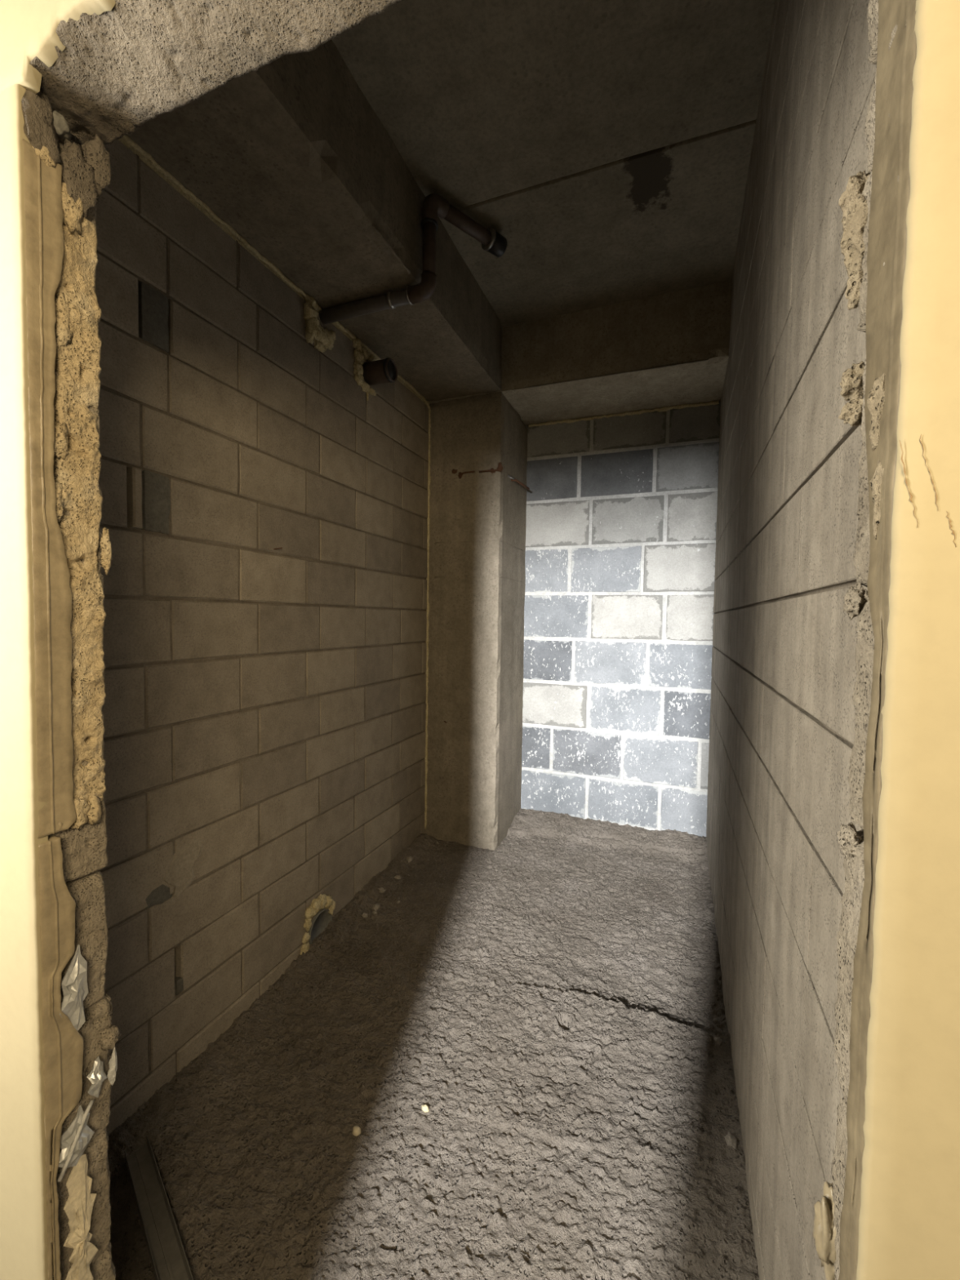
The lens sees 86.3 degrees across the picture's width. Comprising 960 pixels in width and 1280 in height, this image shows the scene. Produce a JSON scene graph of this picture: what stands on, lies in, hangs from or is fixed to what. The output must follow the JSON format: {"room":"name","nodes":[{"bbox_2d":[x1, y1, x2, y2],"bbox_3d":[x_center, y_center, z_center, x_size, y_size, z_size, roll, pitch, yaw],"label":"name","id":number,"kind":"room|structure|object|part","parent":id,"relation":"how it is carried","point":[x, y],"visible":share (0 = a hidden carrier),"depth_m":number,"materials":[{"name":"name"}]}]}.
{"room":"unfinished storage room","nodes":[
{"label":"unfinished storage room","id":0,"kind":"room"},
{"bbox_2d":[79,137,430,1136],"bbox_3d":[-0.849,0.034,2.243,0.163,3.113,2.588,2,3,21],"label":"wall","id":1,"kind":"structure","parent":0,"point":[264,709],"depth_m":1.87,"materials":[{"name":"concrete"}]},
{"bbox_2d":[121,134,431,409],"bbox_3d":[-0.758,-1.452,2.136,0.022,0.055,2.423,2,3,21],"label":"bead","id":2,"kind":"object","parent":1,"relation":"attached to","point":[126,138],"visible":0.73,"depth_m":1.85},
{"bbox_2d":[126,39,502,400],"bbox_3d":[-0.564,-1.700,2.015,0.547,0.496,2.500,2,3,21],"label":"beam","id":3,"kind":"structure","parent":1,"relation":"on","point":[291,153],"depth_m":1.77,"materials":[{"name":"concrete"}]},
{"bbox_2d":[318,193,506,324],"bbox_3d":[-0.311,-1.618,2.199,0.878,0.436,0.307,1,2,-4],"label":"drain pipe","id":4,"kind":"object","parent":3,"relation":"attached to","point":[433,206],"visible":0.98,"depth_m":2.13,"materials":[{"name":"grey plastic"}]},
{"bbox_2d":[487,231,506,257],"bbox_3d":[0.070,-1.793,2.316,0.075,0.080,0.080,-1,3,-41],"label":"socket","id":5,"kind":"object","parent":4,"relation":"attached to","point":[496,242],"depth_m":2.29,"materials":[{"name":"plastic"}]},
{"bbox_2d":[300,893,335,955],"bbox_3d":[-0.748,1.300,2.365,0.048,0.235,0.237,2,3,21],"label":"foam patch","id":6,"kind":"object","parent":1,"relation":"attached to","point":[322,901],"visible":0.97,"depth_m":2.32,"materials":[{"name":"beige plastic"}]},
{"bbox_2d":[303,293,336,352],"bbox_3d":[-0.711,-1.383,2.265,0.068,0.214,0.225,2,3,21],"label":"foam patch","id":7,"kind":"object","parent":1,"relation":"attached to","point":[323,339],"visible":0.98,"depth_m":2.21,"materials":[{"name":"beige plastic"}]},
{"bbox_2d":[308,908,332,944],"bbox_3d":[-0.756,1.341,2.392,0.042,0.160,0.160,2,3,21],"label":"hole","id":8,"kind":"object","parent":1,"relation":"attached to","point":[321,920],"visible":0.55,"depth_m":2.38,"materials":[{"name":"grey concrete"}]},
{"bbox_2d":[352,337,377,401],"bbox_3d":[-0.584,-1.356,2.594,0.073,0.274,0.198,2,3,21],"label":"foam patch","id":9,"kind":"object","parent":1,"relation":"attached to","point":[362,354],"visible":0.98,"depth_m":2.54,"materials":[{"name":"beige plastic"}]},
{"bbox_2d":[362,357,397,385],"bbox_3d":[-0.526,-1.360,2.606,0.187,0.112,0.112,2,3,21],"label":"pipe stub","id":10,"kind":"object","parent":1,"relation":"attached to","point":[383,371],"visible":0.93,"depth_m":2.57,"materials":[{"name":"brown plastic"}]},
{"bbox_2d":[424,408,431,828],"bbox_3d":[-0.339,-0.118,3.322,0.024,2.730,0.023,-1,3,-34],"label":"bead","id":11,"kind":"object","parent":1,"relation":"attached to","point":[429,411],"visible":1,"depth_m":3.32},
{"bbox_2d":[107,807,759,1279],"bbox_3d":[0.101,1.342,2.192,1.784,0.231,3.068,2,3,21],"label":"floor","id":12,"kind":"structure","parent":0,"point":[551,996],"depth_m":1.59,"materials":[{"name":"grey concrete"}]},
{"bbox_2d":[124,1135,193,1279],"bbox_3d":[-0.767,1.418,1.229,0.055,0.084,0.599,-1,3,-43],"label":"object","id":13,"kind":"object","parent":12,"relation":"on","point":[168,1259],"visible":1,"depth_m":1.26,"materials":[{"name":"brown wood"}]},
{"bbox_2d":[351,1125,360,1136],"bbox_3d":[-0.352,1.402,1.458,0.023,0.030,0.022,3,3,45],"label":"crumb","id":14,"kind":"object","parent":12,"relation":"on","point":[356,1131],"visible":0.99,"depth_m":1.46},
{"bbox_2d":[361,912,367,918],"bbox_3d":[-0.568,1.356,2.521,0.029,0.020,0.032,0,2,-14],"label":"chip","id":15,"kind":"object","parent":12,"relation":"on","point":[365,914],"visible":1,"depth_m":2.52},
{"bbox_2d":[372,902,379,911],"bbox_3d":[-0.529,1.350,2.589,0.040,0.027,0.044,2,3,31],"label":"chip","id":16,"kind":"object","parent":12,"relation":"on","point":[375,907],"visible":0.99,"depth_m":2.58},
{"bbox_2d":[377,887,386,893],"bbox_3d":[-0.521,1.327,2.717,0.039,0.024,0.037,1,2,4],"label":"chip","id":17,"kind":"object","parent":12,"relation":"on","point":[381,890],"visible":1,"depth_m":2.71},
{"bbox_2d":[393,875,401,879],"bbox_3d":[-0.454,1.318,2.844,0.037,0.023,0.033,2,3,31],"label":"chip","id":18,"kind":"object","parent":12,"relation":"on","point":[397,877],"visible":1,"depth_m":2.84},
{"bbox_2d":[405,855,413,862],"bbox_3d":[-0.419,1.292,3.020,0.039,0.026,0.043,3,3,42],"label":"chip","id":19,"kind":"object","parent":12,"relation":"on","point":[409,859],"visible":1,"depth_m":3.01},
{"bbox_2d":[421,1103,429,1112],"bbox_3d":[-0.160,1.376,1.503,0.027,0.025,0.017,2,3,21],"label":"crumb","id":20,"kind":"object","parent":12,"relation":"on","point":[424,1108],"visible":1,"depth_m":1.50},
{"bbox_2d":[424,391,527,850],"bbox_3d":[-0.027,-0.063,3.532,0.547,2.935,0.618,2,3,21],"label":"column","id":21,"kind":"structure","parent":12,"relation":"on","point":[477,583],"depth_m":3.25,"materials":[{"name":"concrete"}]},
{"bbox_2d":[451,462,502,479],"bbox_3d":[-0.021,-1.045,3.162,0.343,0.078,0.019,2,3,21],"label":"wire","id":22,"kind":"object","parent":21,"relation":"attached to","point":[500,468],"visible":1,"depth_m":3.13,"materials":[{"name":"brown metal"}]},
{"bbox_2d":[507,475,529,489],"bbox_3d":[0.248,-1.028,3.351,0.052,0.037,0.277,3,3,39],"label":"stub","id":23,"kind":"object","parent":21,"relation":"attached to","point":[513,479],"visible":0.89,"depth_m":3.32,"materials":[{"name":"metal"}]},
{"bbox_2d":[713,1037,722,1045],"bbox_3d":[0.808,1.356,1.732,0.030,0.018,0.027,0,2,-13],"label":"chip","id":24,"kind":"object","parent":12,"relation":"on","point":[718,1041],"visible":1,"depth_m":1.73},
{"bbox_2d":[724,1132,737,1149],"bbox_3d":[0.690,1.381,1.412,0.033,0.022,0.036,2,3,30],"label":"chip","id":25,"kind":"object","parent":12,"relation":"on","point":[731,1140],"visible":1,"depth_m":1.41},
{"bbox_2d":[0,0,959,1279],"bbox_3d":[-0.202,-0.177,0.573,4.000,3.293,0.136,2,3,21],"label":"wall","id":26,"kind":"structure","parent":0,"point":[94,73],"depth_m":0.58,"materials":[{"name":"paint"}]},
{"bbox_2d":[59,944,88,1031],"bbox_3d":[-0.563,0.488,0.711,0.013,0.124,0.039,2,3,21],"label":"scrap","id":27,"kind":"object","parent":26,"relation":"attached to","point":[74,982],"visible":1,"depth_m":0.71,"materials":[{"name":"silver metal"}]},
{"bbox_2d":[57,1100,93,1182],"bbox_3d":[-0.564,0.699,0.716,0.009,0.074,0.049,1,2,16],"label":"scrap","id":28,"kind":"object","parent":26,"relation":"attached to","point":[91,1103],"visible":1,"depth_m":0.71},
{"bbox_2d":[58,1105,93,1168],"bbox_3d":[-0.567,0.701,0.717,0.018,0.085,0.048,2,3,21],"label":"scrap","id":29,"kind":"object","parent":26,"relation":"attached to","point":[67,1138],"visible":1,"depth_m":0.71,"materials":[{"name":"silver metal"}]},
{"bbox_2d":[62,1153,97,1279],"bbox_3d":[-0.570,0.857,0.733,0.014,0.250,0.044,2,3,21],"label":"foam","id":30,"kind":"object","parent":26,"relation":"attached to","point":[78,1206],"visible":1,"depth_m":0.73,"materials":[{"name":"beige plastic"}]},
{"bbox_2d":[86,1055,106,1097],"bbox_3d":[-0.558,0.639,0.746,0.014,0.060,0.026,2,3,21],"label":"scrap","id":31,"kind":"object","parent":26,"relation":"attached to","point":[96,1076],"visible":1,"depth_m":0.74,"materials":[{"name":"silver metal"}]},
{"bbox_2d":[106,1046,117,1085],"bbox_3d":[-0.550,0.639,0.766,0.013,0.060,0.011,-1,3,-37],"label":"smear","id":32,"kind":"object","parent":26,"relation":"attached to","point":[113,1064],"visible":1,"depth_m":0.77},
{"bbox_2d":[332,0,775,327],"bbox_3d":[0.159,-1.906,2.087,1.918,0.142,3.138,2,3,21],"label":"ceiling","id":33,"kind":"structure","parent":0,"point":[608,143],"depth_m":1.82,"materials":[{"name":"concrete"}]},
{"bbox_3d":[0.106,-1.814,1.277,1.275,0.026,1.570,2,3,21],"label":"panel","id":34,"kind":"part","parent":33,"relation":"part of","materials":[{"name":"concrete"}]},
{"bbox_3d":[0.560,-1.861,2.448,1.275,0.025,0.927,2,3,21],"label":"panel","id":35,"kind":"part","parent":33,"relation":"part of","materials":[{"name":"concrete"}]},
{"bbox_2d":[520,400,720,837],"bbox_3d":[0.921,-0.070,3.523,1.427,3.062,0.163,2,3,21],"label":"wall","id":36,"kind":"structure","parent":0,"point":[621,513],"depth_m":3.43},
{"bbox_2d":[427,280,731,426],"bbox_3d":[0.577,-1.740,3.264,1.890,0.487,0.668,2,3,21],"label":"beam","id":37,"kind":"structure","parent":36,"relation":"on","point":[668,349],"depth_m":2.91,"materials":[{"name":"concrete"}]},
{"bbox_2d":[528,400,719,426],"bbox_3d":[0.911,-1.491,3.386,1.218,0.033,0.028,2,3,21],"label":"bead","id":38,"kind":"object","parent":36,"relation":"attached to","point":[711,402],"visible":1,"depth_m":3.34},
{"bbox_2d":[706,0,876,1279],"bbox_3d":[1.011,-0.162,1.815,0.161,3.392,3.148,2,3,21],"label":"wall","id":39,"kind":"structure","parent":0,"point":[784,674],"depth_m":1.02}
]}

